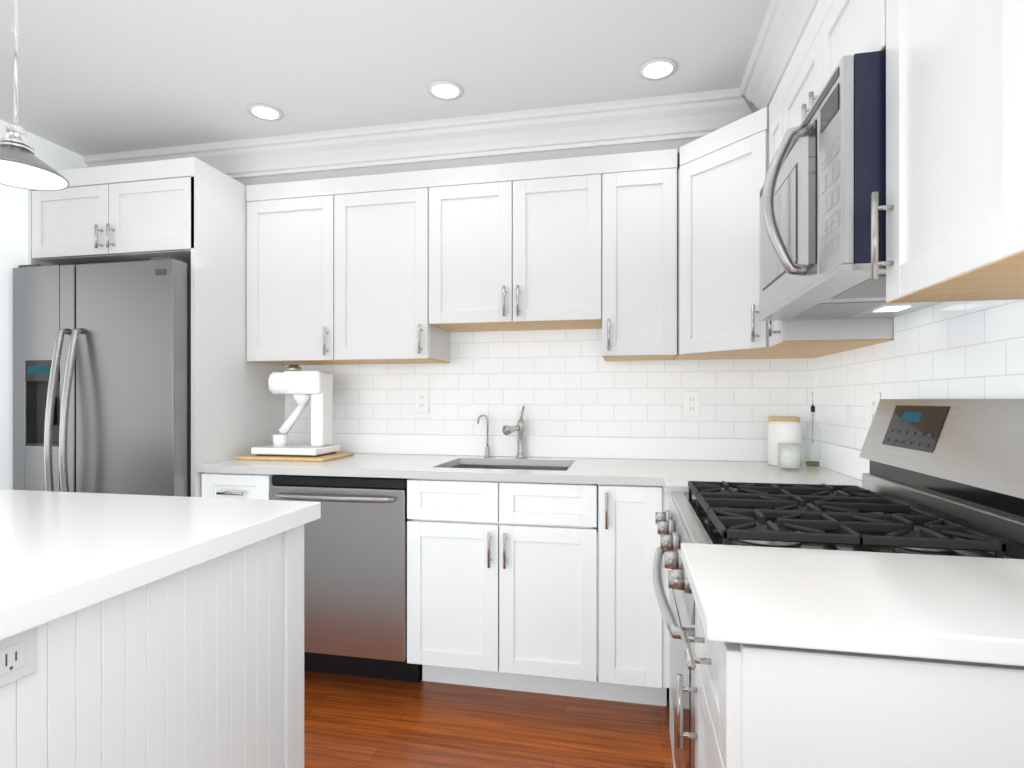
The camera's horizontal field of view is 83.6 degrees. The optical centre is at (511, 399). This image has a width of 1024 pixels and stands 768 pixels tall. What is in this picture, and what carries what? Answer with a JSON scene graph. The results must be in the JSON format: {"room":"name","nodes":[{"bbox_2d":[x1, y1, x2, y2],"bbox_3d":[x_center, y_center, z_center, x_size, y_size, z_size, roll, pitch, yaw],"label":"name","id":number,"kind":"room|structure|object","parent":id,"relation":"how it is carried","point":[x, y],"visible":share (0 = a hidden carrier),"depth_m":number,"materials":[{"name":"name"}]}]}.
{"room":"kitchen","nodes":[
{"label":"kitchen","id":0,"kind":"room"},
{"bbox_2d":[0,119,87,489],"bbox_3d":[-2.204,-0.009,2.810,0.130,2.400,0.860,0,0,12],"label":"wall","id":1,"kind":"structure","parent":0,"point":[14,226],"depth_m":2.51,"materials":[{"name":"white paint"}]},
{"bbox_2d":[83,88,734,184],"bbox_3d":[-0.398,-1.115,2.680,3.460,0.188,0.382,0,0,12],"label":"crown molding","id":2,"kind":"structure","parent":1,"relation":"attached to","point":[689,115],"depth_m":2.50,"materials":[{"name":"white wood"}]},
{"bbox_2d":[0,0,769,155],"bbox_3d":[-2.340,-1.249,-1.256,5.910,0.080,9.120,0,0,12],"label":"ceiling","id":3,"kind":"structure","parent":0,"point":[96,77],"depth_m":2.04,"materials":[{"name":"white paint"}]},
{"bbox_2d":[0,0,69,190],"bbox_3d":[-1.300,-0.898,1.500,0.223,0.622,0.223,0,0,12],"label":"pendant lamp","id":4,"kind":"object","parent":3,"relation":"hanging from","point":[22,166],"visible":1,"depth_m":1.50,"materials":[{"name":"grey metal"}]},
{"bbox_2d":[247,104,282,120],"bbox_3d":[-1.037,-1.206,2.406,0.140,0.006,0.140,0,0,12],"label":"recessed light","id":5,"kind":"object","parent":3,"relation":"in","point":[265,112],"visible":1,"depth_m":2.40,"materials":[{"name":"white plastic"}]},
{"bbox_2d":[427,80,462,99],"bbox_3d":[-0.260,-1.206,2.235,0.140,0.006,0.140,0,0,12],"label":"recessed light","id":6,"kind":"object","parent":3,"relation":"in","point":[445,90],"visible":1,"depth_m":2.23,"materials":[{"name":"white plastic"}]},
{"bbox_2d":[638,58,676,80],"bbox_3d":[0.532,-1.206,2.091,0.140,0.006,0.140,0,0,12],"label":"recessed light","id":7,"kind":"object","parent":3,"relation":"in","point":[657,69],"visible":1,"depth_m":2.09,"materials":[{"name":"white plastic"}]},
{"bbox_2d":[304,671,673,767],"bbox_3d":[-2.340,1.216,-1.256,5.910,0.050,9.120,0,0,12],"label":"floor","id":8,"kind":"structure","parent":0,"point":[356,722],"depth_m":2.07,"materials":[{"name":"brown wood"}]},
{"bbox_2d":[13,256,190,496],"bbox_3d":[-1.716,0.302,2.705,0.817,1.777,0.798,0,0,12],"label":"fridge","id":9,"kind":"object","parent":8,"relation":"on","point":[101,377],"visible":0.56,"depth_m":2.39,"materials":[{"name":"grey metal"}]},
{"bbox_2d":[0,529,303,767],"bbox_3d":[-1.666,0.747,0.668,1.950,0.888,1.960,0,0,12],"label":"kitchen island","id":10,"kind":"object","parent":8,"relation":"on","point":[146,631],"depth_m":1.03,"materials":[{"name":"white wood"}]},
{"bbox_2d":[0,489,320,644],"bbox_3d":[-1.671,0.282,0.670,2.000,0.042,2.025,0,0,12],"label":"island countertop","id":11,"kind":"structure","parent":10,"relation":"on","point":[63,555],"depth_m":1.08,"materials":[{"name":"white stone"}]},
{"bbox_2d":[28,157,284,496],"bbox_3d":[-1.696,0.086,2.793,0.868,2.210,0.684,0,0,12],"label":"tall cabinet","id":12,"kind":"object","parent":8,"relation":"on","point":[193,210],"visible":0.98,"depth_m":2.52,"materials":[{"name":"white wood"}]},
{"bbox_2d":[202,472,275,499],"bbox_3d":[-1.102,0.750,2.704,0.328,0.884,0.618,0,0,12],"label":"base cabinet","id":13,"kind":"object","parent":8,"relation":"on","point":[214,485],"depth_m":2.40,"materials":[{"name":"white wood"}]},
{"bbox_2d":[271,475,421,682],"bbox_3d":[-0.657,0.753,2.564,0.590,0.876,0.656,0,0,12],"label":"dishwasher","id":14,"kind":"object","parent":8,"relation":"on","point":[355,579],"visible":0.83,"depth_m":2.29,"materials":[{"name":"grey metal"}]},
{"bbox_2d":[578,483,665,705],"bbox_3d":[0.458,0.750,2.382,0.288,0.884,0.618,0,0,12],"label":"base cabinet","id":15,"kind":"object","parent":8,"relation":"on","point":[622,625],"depth_m":2.09,"materials":[{"name":"white wood"}]},
{"bbox_2d":[196,406,861,494],"bbox_3d":[-0.018,0.262,2.367,2.586,0.466,0.840,0,0,12],"label":"countertop","id":16,"kind":"structure","parent":15,"relation":"on","point":[669,476],"depth_m":2.29,"materials":[{"name":"white stone"}]},
{"bbox_2d":[235,365,353,461],"bbox_3d":[-1.023,0.054,2.719,0.440,0.441,0.300,0,0,12],"label":"coffee maker","id":17,"kind":"object","parent":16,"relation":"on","point":[303,388],"visible":1,"depth_m":2.68,"materials":[{"name":"white plastic"}]},
{"bbox_2d":[477,406,526,458],"bbox_3d":[-0.055,0.152,2.697,0.240,0.246,0.122,0,0,12],"label":"faucet","id":18,"kind":"object","parent":16,"relation":"on","point":[520,427],"depth_m":2.70,"materials":[{"name":"silver metal"}]},
{"bbox_2d":[287,433,809,462],"bbox_3d":[0.059,0.226,2.761,2.577,0.100,0.020,0,0,12],"label":"backsplash","id":19,"kind":"structure","parent":16,"relation":"on","point":[719,449],"depth_m":2.71,"materials":[{"name":"white stone"}]},
{"bbox_2d":[767,416,801,465],"bbox_3d":[1.143,0.173,2.404,0.132,0.203,0.132,0,0,12],"label":"canister","id":20,"kind":"object","parent":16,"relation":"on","point":[785,429],"visible":0.75,"depth_m":2.36,"materials":[{"name":"white ceramic"}]},
{"bbox_2d":[778,442,800,470],"bbox_3d":[1.091,0.223,2.252,0.084,0.105,0.084,0,0,12],"label":"candle jar","id":21,"kind":"object","parent":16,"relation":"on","point":[789,455],"visible":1,"depth_m":2.22,"materials":[{"name":"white glass"}]},
{"bbox_2d":[805,392,820,466],"bbox_3d":[1.216,0.122,2.313,0.054,0.305,0.054,0,0,12],"label":"oil bottle","id":22,"kind":"object","parent":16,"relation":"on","point":[813,463],"visible":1,"depth_m":2.31,"materials":[{"name":"clear glass"}]},
{"bbox_2d":[810,440,868,480],"bbox_3d":[1.227,0.226,2.095,0.020,0.100,0.812,0,0,12],"label":"trim","id":23,"kind":"structure","parent":16,"relation":"on","point":[848,461],"depth_m":2.13,"materials":[{"name":"white tile"}]},
{"bbox_2d":[666,495,675,767],"bbox_3d":[0.865,0.750,1.880,0.658,0.884,0.240,0,0,12],"label":"base cabinet","id":24,"kind":"object","parent":8,"relation":"on","point":[668,497],"depth_m":2.05,"materials":[{"name":"white wood"}]},
{"bbox_2d":[652,399,1023,767],"bbox_3d":[0.707,0.595,1.393,0.706,1.192,0.762,0,0,12],"label":"range","id":25,"kind":"object","parent":8,"relation":"on","point":[944,477],"visible":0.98,"depth_m":1.25,"materials":[{"name":"grey metal"}]},
{"bbox_2d":[676,603,1023,767],"bbox_3d":[0.619,0.750,0.825,0.714,0.883,0.361,0,0,12],"label":"base cabinet","id":26,"kind":"object","parent":8,"relation":"on","point":[761,706],"visible":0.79,"depth_m":0.69,"materials":[{"name":"white wood"}]},
{"bbox_2d":[681,543,1023,665],"bbox_3d":[0.624,0.284,0.821,0.703,0.030,0.379,0,0,12],"label":"countertop","id":27,"kind":"structure","parent":26,"relation":"on","point":[958,608],"depth_m":0.77,"materials":[{"name":"white stone"}]},
{"bbox_3d":[-1.429,-0.009,3.150,5.910,2.400,0.120,0,0,12],"label":"wall","id":28,"kind":"structure","parent":0,"visible":0},
{"bbox_2d":[246,149,677,364],"bbox_3d":[-0.268,-0.600,2.663,1.978,0.838,0.361,0,0,12],"label":"upper cabinet","id":29,"kind":"object","parent":28,"relation":"attached to","point":[413,267],"visible":1,"depth_m":2.52,"materials":[{"name":"white wood"}]},
{"bbox_2d":[285,329,813,439],"bbox_3d":[0.066,-0.074,2.775,2.590,0.530,0.010,0,0,12],"label":"tiles","id":30,"kind":"structure","parent":28,"relation":"attached to","point":[570,382],"depth_m":2.74,"materials":[{"name":"white tile"}]},
{"bbox_2d":[415,390,428,412],"bbox_3d":[-0.452,0.009,2.872,0.074,0.116,0.008,0,0,12],"label":"electrical outlet","id":31,"kind":"object","parent":30,"relation":"attached to","point":[421,401],"visible":1,"depth_m":2.87,"materials":[{"name":"white plastic"}]},
{"bbox_2d":[683,391,699,416],"bbox_3d":[0.820,0.021,2.610,0.074,0.116,0.008,0,0,12],"label":"electrical outlet","id":32,"kind":"object","parent":30,"relation":"attached to","point":[691,403],"visible":1,"depth_m":2.61,"materials":[{"name":"white plastic"}]},
{"bbox_3d":[0.483,-0.009,-1.901,0.120,2.400,9.000,0,0,12],"label":"wall","id":33,"kind":"structure","parent":0,"visible":0},
{"bbox_2d":[735,0,818,120],"bbox_3d":[0.709,-1.143,1.111,0.108,0.132,2.190,0,0,12],"label":"crown molding","id":34,"kind":"structure","parent":33,"relation":"attached to","point":[784,23],"depth_m":1.89,"materials":[{"name":"white wood"}]},
{"bbox_2d":[673,92,884,359],"bbox_3d":[0.971,-0.603,2.258,0.605,0.832,0.653,0,0,12],"label":"upper cabinet","id":35,"kind":"object","parent":33,"relation":"attached to","point":[721,174],"depth_m":2.12,"materials":[{"name":"white wood"}]},
{"bbox_2d":[777,0,880,146],"bbox_3d":[0.940,-0.848,1.414,0.325,0.342,0.742,0,0,12],"label":"upper cabinet","id":36,"kind":"object","parent":33,"relation":"attached to","point":[836,29],"depth_m":1.42,"materials":[{"name":"white wood"}]},
{"bbox_2d":[759,50,942,320],"bbox_3d":[0.852,-0.456,1.432,0.482,0.418,0.728,0,0,12],"label":"microwave","id":37,"kind":"object","parent":36,"relation":"attached to","point":[825,178],"visible":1,"depth_m":1.23,"materials":[{"name":"silver metal"}]},
{"bbox_2d":[814,299,1023,449],"bbox_3d":[1.096,0.061,1.388,0.010,0.660,2.290,0,0,12],"label":"tiles","id":38,"kind":"structure","parent":33,"relation":"attached to","point":[961,350],"depth_m":1.54,"materials":[{"name":"white tile"}]},
{"bbox_2d":[870,392,880,424],"bbox_3d":[1.187,0.034,1.872,0.008,0.115,0.075,0,0,12],"label":"outlet","id":39,"kind":"object","parent":38,"relation":"attached to","point":[875,397],"visible":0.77,"depth_m":1.87,"materials":[{"name":"white plastic"}]},
{"bbox_2d":[873,0,1023,302],"bbox_3d":[0.823,-0.603,0.849,0.325,0.832,0.404,0,0,12],"label":"upper cabinet","id":40,"kind":"object","parent":33,"relation":"attached to","point":[953,207],"depth_m":0.88,"materials":[{"name":"white wood"}]}
]}

